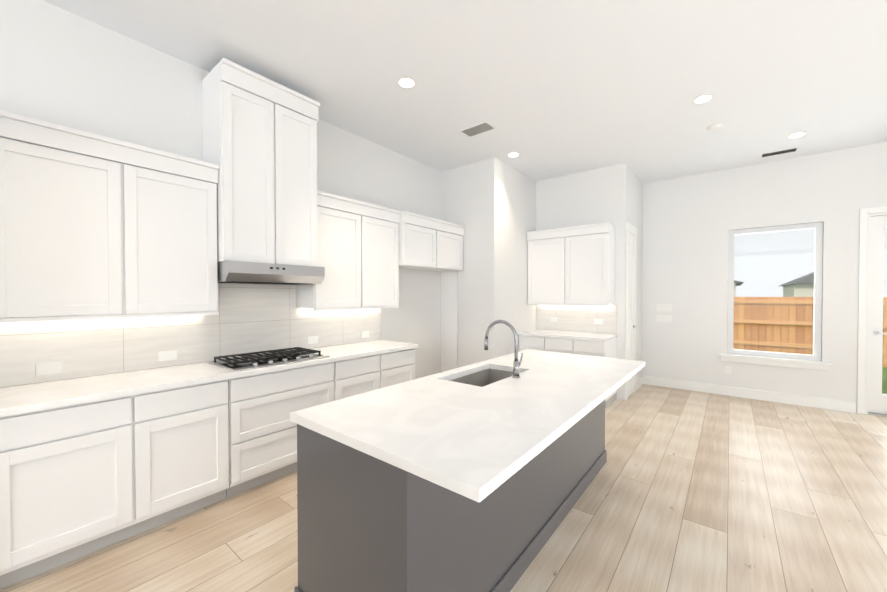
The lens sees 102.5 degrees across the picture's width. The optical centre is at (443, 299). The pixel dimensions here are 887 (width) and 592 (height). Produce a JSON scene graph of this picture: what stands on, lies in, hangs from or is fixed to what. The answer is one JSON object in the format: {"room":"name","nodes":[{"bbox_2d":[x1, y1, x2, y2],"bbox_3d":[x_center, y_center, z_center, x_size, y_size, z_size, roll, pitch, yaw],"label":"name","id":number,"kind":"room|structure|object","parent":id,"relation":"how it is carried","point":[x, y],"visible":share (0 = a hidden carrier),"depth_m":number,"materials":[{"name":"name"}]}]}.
{"room":"kitchen","nodes":[
{"label":"kitchen","id":0,"kind":"room"},
{"bbox_2d":[0,0,441,378],"bbox_3d":[-3.478,-0.202,1.131,0.150,3.290,10.830,1,1,39],"label":"wall","id":1,"kind":"structure","parent":0,"point":[59,66],"depth_m":2.63,"materials":[{"name":"white paint"}]},
{"bbox_2d":[0,114,139,321],"bbox_3d":[-2.316,-0.438,2.186,0.328,1.065,0.612,1,1,39],"label":"upper cabinet","id":2,"kind":"object","parent":1,"relation":"attached to","point":[94,226],"depth_m":2.08,"materials":[{"name":"white wood"}]},
{"bbox_2d":[140,150,218,317],"bbox_3d":[-2.020,-0.442,2.554,0.328,1.065,0.612,1,1,39],"label":"upper cabinet","id":3,"kind":"object","parent":1,"relation":"attached to","point":[179,266],"depth_m":2.49,"materials":[{"name":"white wood"}]},
{"bbox_2d":[0,283,380,387],"bbox_3d":[-1.702,0.103,3.209,0.009,0.798,2.981,1,1,39],"label":"tile backsplash","id":4,"kind":"structure","parent":1,"relation":"attached to","point":[249,318],"depth_m":2.78,"materials":[{"name":"white tile"}]},
{"bbox_2d":[36,361,62,375],"bbox_3d":[-2.476,0.429,2.240,0.006,0.074,0.116,1,1,39],"label":"outlet","id":5,"kind":"object","parent":4,"relation":"attached to","point":[48,368],"visible":1,"depth_m":2.24,"materials":[{"name":"white plastic"}]},
{"bbox_2d":[158,350,176,360],"bbox_3d":[-2.097,0.423,2.710,0.006,0.074,0.116,1,1,39],"label":"outlet","id":6,"kind":"object","parent":4,"relation":"attached to","point":[167,355],"visible":1,"depth_m":2.71,"materials":[{"name":"white plastic"}]},
{"bbox_2d":[308,336,317,343],"bbox_3d":[-1.338,0.411,3.652,0.006,0.074,0.116,1,1,39],"label":"outlet","id":7,"kind":"object","parent":4,"relation":"attached to","point":[313,340],"visible":1,"depth_m":3.65,"materials":[{"name":"white plastic"}]},
{"bbox_2d":[361,331,368,337],"bbox_3d":[-0.918,0.405,4.173,0.006,0.074,0.116,1,1,39],"label":"outlet","id":8,"kind":"object","parent":4,"relation":"attached to","point":[364,334],"visible":1,"depth_m":4.17,"materials":[{"name":"white plastic"}]},
{"bbox_2d":[200,62,287,264],"bbox_3d":[-1.652,-1.022,2.947,0.398,1.455,0.465,1,1,39],"label":"upper cabinet","id":9,"kind":"object","parent":1,"relation":"attached to","point":[243,113],"depth_m":2.80,"materials":[{"name":"white wood"}]},
{"bbox_2d":[218,260,324,284],"bbox_3d":[-1.501,-0.217,3.044,0.500,0.153,0.786,1,1,39],"label":"range hood","id":10,"kind":"object","parent":9,"relation":"attached to","point":[239,272],"visible":0.96,"depth_m":2.83,"materials":[{"name":"silver metal"}]},
{"bbox_2d":[284,90,319,266],"bbox_3d":[-1.448,-1.026,3.200,0.398,1.455,0.465,1,1,39],"label":"upper cabinet","id":11,"kind":"object","parent":1,"relation":"attached to","point":[301,193],"depth_m":3.14,"materials":[{"name":"white wood"}]},
{"bbox_2d":[296,194,367,309],"bbox_3d":[-1.134,-0.456,3.652,0.328,1.065,0.614,1,1,39],"label":"upper cabinet","id":12,"kind":"object","parent":1,"relation":"attached to","point":[343,223],"depth_m":3.54,"materials":[{"name":"white wood"}]},
{"bbox_2d":[368,206,399,308],"bbox_3d":[-0.837,-0.461,4.021,0.328,1.065,0.614,1,1,39],"label":"upper cabinet","id":13,"kind":"object","parent":1,"relation":"attached to","point":[383,225],"depth_m":3.97,"materials":[{"name":"white wood"}]},
{"bbox_2d":[400,214,439,269],"bbox_3d":[-0.407,-0.705,4.496,0.398,0.590,0.661,1,1,39],"label":"upper cabinet","id":14,"kind":"object","parent":1,"relation":"attached to","point":[419,237],"depth_m":4.34,"materials":[{"name":"white wood"}]},
{"bbox_2d":[432,222,463,273],"bbox_3d":[-0.080,-0.710,4.901,0.398,0.590,0.661,1,1,39],"label":"upper cabinet","id":15,"kind":"object","parent":1,"relation":"attached to","point":[451,237],"depth_m":4.84,"materials":[{"name":"white wood"}]},
{"bbox_2d":[0,384,886,591],"bbox_3d":[0.766,1.525,-0.553,8.900,0.120,13.500,1,1,39],"label":"floor","id":16,"kind":"structure","parent":0,"point":[690,491],"depth_m":2.29,"materials":[{"name":"brown wood"}]},
{"bbox_2d":[0,392,155,588],"bbox_3d":[-2.210,0.993,2.113,0.608,0.875,0.618,1,1,39],"label":"base cabinet","id":17,"kind":"object","parent":16,"relation":"on","point":[91,464],"depth_m":1.92,"materials":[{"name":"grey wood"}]},
{"bbox_2d":[0,340,418,415],"bbox_3d":[-1.458,0.524,3.019,0.634,0.038,2.980,1,1,39],"label":"countertop","id":18,"kind":"structure","parent":17,"relation":"on","point":[16,400],"depth_m":2.28,"materials":[{"name":"white stone"}]},
{"bbox_2d":[208,347,329,371],"bbox_3d":[-1.445,0.480,3.001,0.510,0.050,0.780,1,1,39],"label":"cooktop","id":19,"kind":"object","parent":18,"relation":"in","point":[251,360],"visible":1,"depth_m":2.89,"materials":[{"name":"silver metal"}]},
{"bbox_2d":[152,380,231,525],"bbox_3d":[-1.925,0.989,2.466,0.608,0.875,0.596,1,1,39],"label":"base cabinet","id":20,"kind":"object","parent":16,"relation":"on","point":[192,426],"depth_m":2.34,"materials":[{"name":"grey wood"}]},
{"bbox_2d":[232,360,343,495],"bbox_3d":[-1.470,0.982,3.031,0.608,0.875,1.014,1,1,39],"label":"base cabinet","id":21,"kind":"object","parent":16,"relation":"on","point":[264,437],"depth_m":2.75,"materials":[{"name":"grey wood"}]},
{"bbox_2d":[344,352,387,397],"bbox_3d":[-1.011,0.974,3.601,0.608,0.875,0.607,1,1,39],"label":"base cabinet","id":22,"kind":"object","parent":16,"relation":"on","point":[369,373],"depth_m":3.44,"materials":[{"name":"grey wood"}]},
{"bbox_2d":[388,348,414,385],"bbox_3d":[-0.732,0.970,3.946,0.608,0.875,0.589,1,1,39],"label":"base cabinet","id":23,"kind":"object","parent":16,"relation":"on","point":[401,366],"depth_m":3.81,"materials":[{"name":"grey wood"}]},
{"bbox_2d":[290,397,606,591],"bbox_3d":[0.365,0.989,2.381,0.741,0.876,2.469,1,1,39],"label":"kitchen island","id":24,"kind":"object","parent":16,"relation":"on","point":[365,524],"depth_m":1.49,"materials":[{"name":"grey wood"}]},
{"bbox_2d":[290,349,644,504],"bbox_3d":[0.476,0.533,2.295,1.043,0.038,2.490,1,1,39],"label":"island countertop","id":25,"kind":"structure","parent":24,"relation":"on","point":[468,441],"depth_m":1.61,"materials":[{"name":"white stone"}]},
{"bbox_2d":[446,365,521,384],"bbox_3d":[0.297,0.657,2.479,0.374,0.238,0.674,1,1,39],"label":"sink","id":26,"kind":"object","parent":25,"relation":"in","point":[480,376],"depth_m":2.74,"materials":[{"name":"grey metal"}]},
{"bbox_2d":[484,320,522,377],"bbox_3d":[0.412,0.324,2.449,0.276,0.376,0.107,1,1,39],"label":"faucet","id":27,"kind":"object","parent":25,"relation":"on","point":[516,364],"visible":1,"depth_m":2.36,"materials":[{"name":"silver metal"}]},
{"bbox_2d":[518,329,617,407],"bbox_3d":[1.772,0.935,5.138,1.220,0.914,0.634,1,1,39],"label":"base cabinet","id":28,"kind":"object","parent":16,"relation":"on","point":[590,344],"visible":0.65,"depth_m":4.88,"materials":[{"name":"grey wood"}]},
{"bbox_2d":[42,0,886,183],"bbox_3d":[0.766,-1.885,-0.596,8.900,0.120,13.500,1,1,39],"label":"ceiling","id":29,"kind":"structure","parent":0,"point":[548,89],"depth_m":2.88,"materials":[{"name":"white paint"}]},
{"bbox_2d":[396,76,417,89],"bbox_3d":[-0.317,-1.868,3.064,0.190,0.007,0.190,1,1,39],"label":"recessed light","id":30,"kind":"object","parent":29,"relation":"in","point":[406,82],"visible":1,"depth_m":3.06,"materials":[{"name":"white plastic"}]},
{"bbox_2d":[460,121,495,136],"bbox_3d":[0.376,-1.877,3.925,0.360,0.009,0.200,1,1,39],"label":"ceiling vent","id":31,"kind":"object","parent":29,"relation":"in","point":[479,128],"visible":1,"depth_m":3.91,"materials":[{"name":"white metal"}]},
{"bbox_2d":[506,152,520,157],"bbox_3d":[0.908,-1.888,4.633,0.190,0.007,0.190,1,1,39],"label":"recessed light","id":32,"kind":"object","parent":29,"relation":"in","point":[513,154],"visible":1,"depth_m":4.62,"materials":[{"name":"white plastic"}]},
{"bbox_2d":[691,93,715,104],"bbox_3d":[2.415,-1.871,3.315,0.190,0.007,0.190,1,1,39],"label":"recessed light","id":33,"kind":"object","parent":29,"relation":"in","point":[702,98],"visible":1,"depth_m":3.30,"materials":[{"name":"white plastic"}]},
{"bbox_2d":[707,123,722,131],"bbox_3d":[2.947,-1.863,3.863,0.140,0.036,0.140,1,1,39],"label":"smoke detector","id":34,"kind":"object","parent":29,"relation":"attached to","point":[715,127],"visible":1,"depth_m":3.83,"materials":[{"name":"white plastic"}]},
{"bbox_2d":[760,147,798,157],"bbox_3d":[4.288,-1.886,4.555,0.360,0.009,0.160,1,1,39],"label":"ceiling vent","id":35,"kind":"object","parent":29,"relation":"in","point":[784,151],"visible":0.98,"depth_m":4.54,"materials":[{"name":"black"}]},
{"bbox_2d":[786,131,808,138],"bbox_3d":[4.035,-1.880,4.065,0.190,0.007,0.190,1,1,39],"label":"recessed light","id":36,"kind":"object","parent":29,"relation":"in","point":[796,135],"visible":0.98,"depth_m":4.06,"materials":[{"name":"white plastic"}]},
{"bbox_2d":[442,157,535,367],"bbox_3d":[0.725,-0.259,5.634,1.044,3.290,1.457,1,1,39],"label":"wall","id":37,"kind":"structure","parent":0,"point":[489,204],"depth_m":4.99,"materials":[{"name":"white paint"}]},
{"bbox_2d":[536,163,642,399],"bbox_3d":[2.434,-0.262,5.875,1.316,3.290,1.363,1,1,39],"label":"wall","id":38,"kind":"structure","parent":0,"point":[612,194],"depth_m":5.24,"materials":[{"name":"white paint"}]},
{"bbox_2d":[526,222,614,305],"bbox_3d":[1.841,-0.480,5.239,1.178,1.118,0.363,1,1,39],"label":"upper cabinet","id":39,"kind":"object","parent":38,"relation":"attached to","point":[572,266],"visible":1,"depth_m":5.06,"materials":[{"name":"white wood"}]},
{"bbox_2d":[536,304,616,333],"bbox_3d":[1.964,0.265,5.377,1.208,0.418,0.009,1,1,39],"label":"tile backsplash","id":40,"kind":"structure","parent":38,"relation":"attached to","point":[577,318],"depth_m":5.33,"materials":[{"name":"white tile"}]},
{"bbox_2d":[550,317,557,321],"bbox_3d":[1.724,0.307,5.561,0.116,0.074,0.004,1,1,39],"label":"outlet","id":41,"kind":"object","parent":40,"relation":"attached to","point":[553,319],"visible":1,"depth_m":5.56,"materials":[{"name":"white plastic"}]},
{"bbox_2d":[594,319,602,323],"bbox_3d":[2.238,0.312,5.147,0.116,0.074,0.004,1,1,39],"label":"outlet","id":42,"kind":"object","parent":40,"relation":"attached to","point":[598,321],"visible":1,"depth_m":5.14,"materials":[{"name":"white plastic"}]},
{"bbox_2d":[625,222,636,399],"bbox_3d":[2.737,0.157,5.163,0.050,2.470,0.640,1,1,39],"label":"pantry door","id":43,"kind":"structure","parent":38,"relation":"in","point":[630,327],"depth_m":5.17,"materials":[{"name":"white wood"}]},
{"bbox_2d":[636,376,642,389],"bbox_3d":[3.093,1.318,5.647,0.020,0.135,0.563,1,1,39],"label":"baseboard","id":44,"kind":"structure","parent":38,"relation":"attached to","point":[639,381],"depth_m":5.67,"materials":[{"name":"white wood"}]},
{"bbox_2d":[642,142,886,412],"bbox_3d":[5.873,-0.237,3.882,6.540,3.290,0.150,1,1,39],"label":"wall","id":45,"kind":"structure","parent":0,"point":[689,222],"depth_m":5.08,"materials":[{"name":"white paint"}]},
{"bbox_2d":[656,304,671,311],"bbox_3d":[3.517,0.127,5.683,0.206,0.113,0.007,1,1,39],"label":"switch plate","id":46,"kind":"object","parent":45,"relation":"attached to","point":[664,307],"visible":1,"depth_m":5.67,"materials":[{"name":"white plastic"}]},
{"bbox_2d":[656,315,671,322],"bbox_3d":[3.518,0.301,5.684,0.206,0.114,0.007,1,1,39],"label":"switch plate","id":47,"kind":"object","parent":45,"relation":"attached to","point":[664,318],"visible":1,"depth_m":5.68,"materials":[{"name":"white plastic"}]},
{"bbox_2d":[725,366,730,374],"bbox_3d":[4.146,1.024,5.189,0.070,0.115,0.005,1,1,39],"label":"electrical outlet","id":48,"kind":"object","parent":45,"relation":"attached to","point":[727,369],"visible":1,"depth_m":5.19,"materials":[{"name":"white plastic"}]},
{"bbox_2d":[643,376,855,412],"bbox_3d":[4.193,1.325,5.150,2.355,0.135,0.016,1,1,39],"label":"baseboard","id":49,"kind":"structure","parent":45,"relation":"attached to","point":[825,403],"depth_m":4.98,"materials":[{"name":"white wood"}]},
{"bbox_2d":[719,222,832,370],"bbox_3d":[4.526,-0.056,4.906,1.140,1.912,0.140,1,1,39],"label":"window","id":50,"kind":"structure","parent":45,"relation":"in","point":[791,360],"depth_m":4.85,"materials":[{"name":"white plastic"}]},
{"bbox_2d":[857,206,886,416],"bbox_3d":[5.561,0.144,4.121,1.034,2.522,0.158,1,1,39],"label":"door","id":51,"kind":"structure","parent":45,"relation":"in","point":[871,399],"depth_m":4.35,"materials":[{"name":"white wood"}]},
{"label":"outside","id":52,"kind":"structure","parent":0,"visible":0},
{"bbox_2d":[882,367,886,393],"bbox_3d":[33.582,1.211,35.066,75.000,0.100,83.148,1,1,39],"label":"lawn","id":53,"kind":"structure","parent":52,"point":[884,380],"depth_m":6.73,"materials":[{"name":"green plant"}]},
{"bbox_2d":[734,280,743,296],"bbox_3d":[17.994,-0.854,30.358,11.400,4.150,10.800,1,1,39],"label":"house","id":54,"kind":"structure","parent":53,"relation":"on","point":[738,282],"depth_m":23.16,"materials":[{"name":"beige"}]},
{"bbox_2d":[727,297,886,366],"bbox_3d":[11.406,0.737,6.744,44.000,1.570,0.110,1,1,39],"label":"fence","id":55,"kind":"object","parent":53,"relation":"on","point":[753,322],"depth_m":9.10,"materials":[{"name":"brown wood"}]},
{"bbox_2d":[779,272,884,296],"bbox_3d":[33.812,-0.772,31.740,5.300,3.950,8.800,1,1,39],"label":"house","id":56,"kind":"structure","parent":53,"relation":"on","point":[798,291],"depth_m":29.79,"materials":[{"name":"beige"}]}
]}

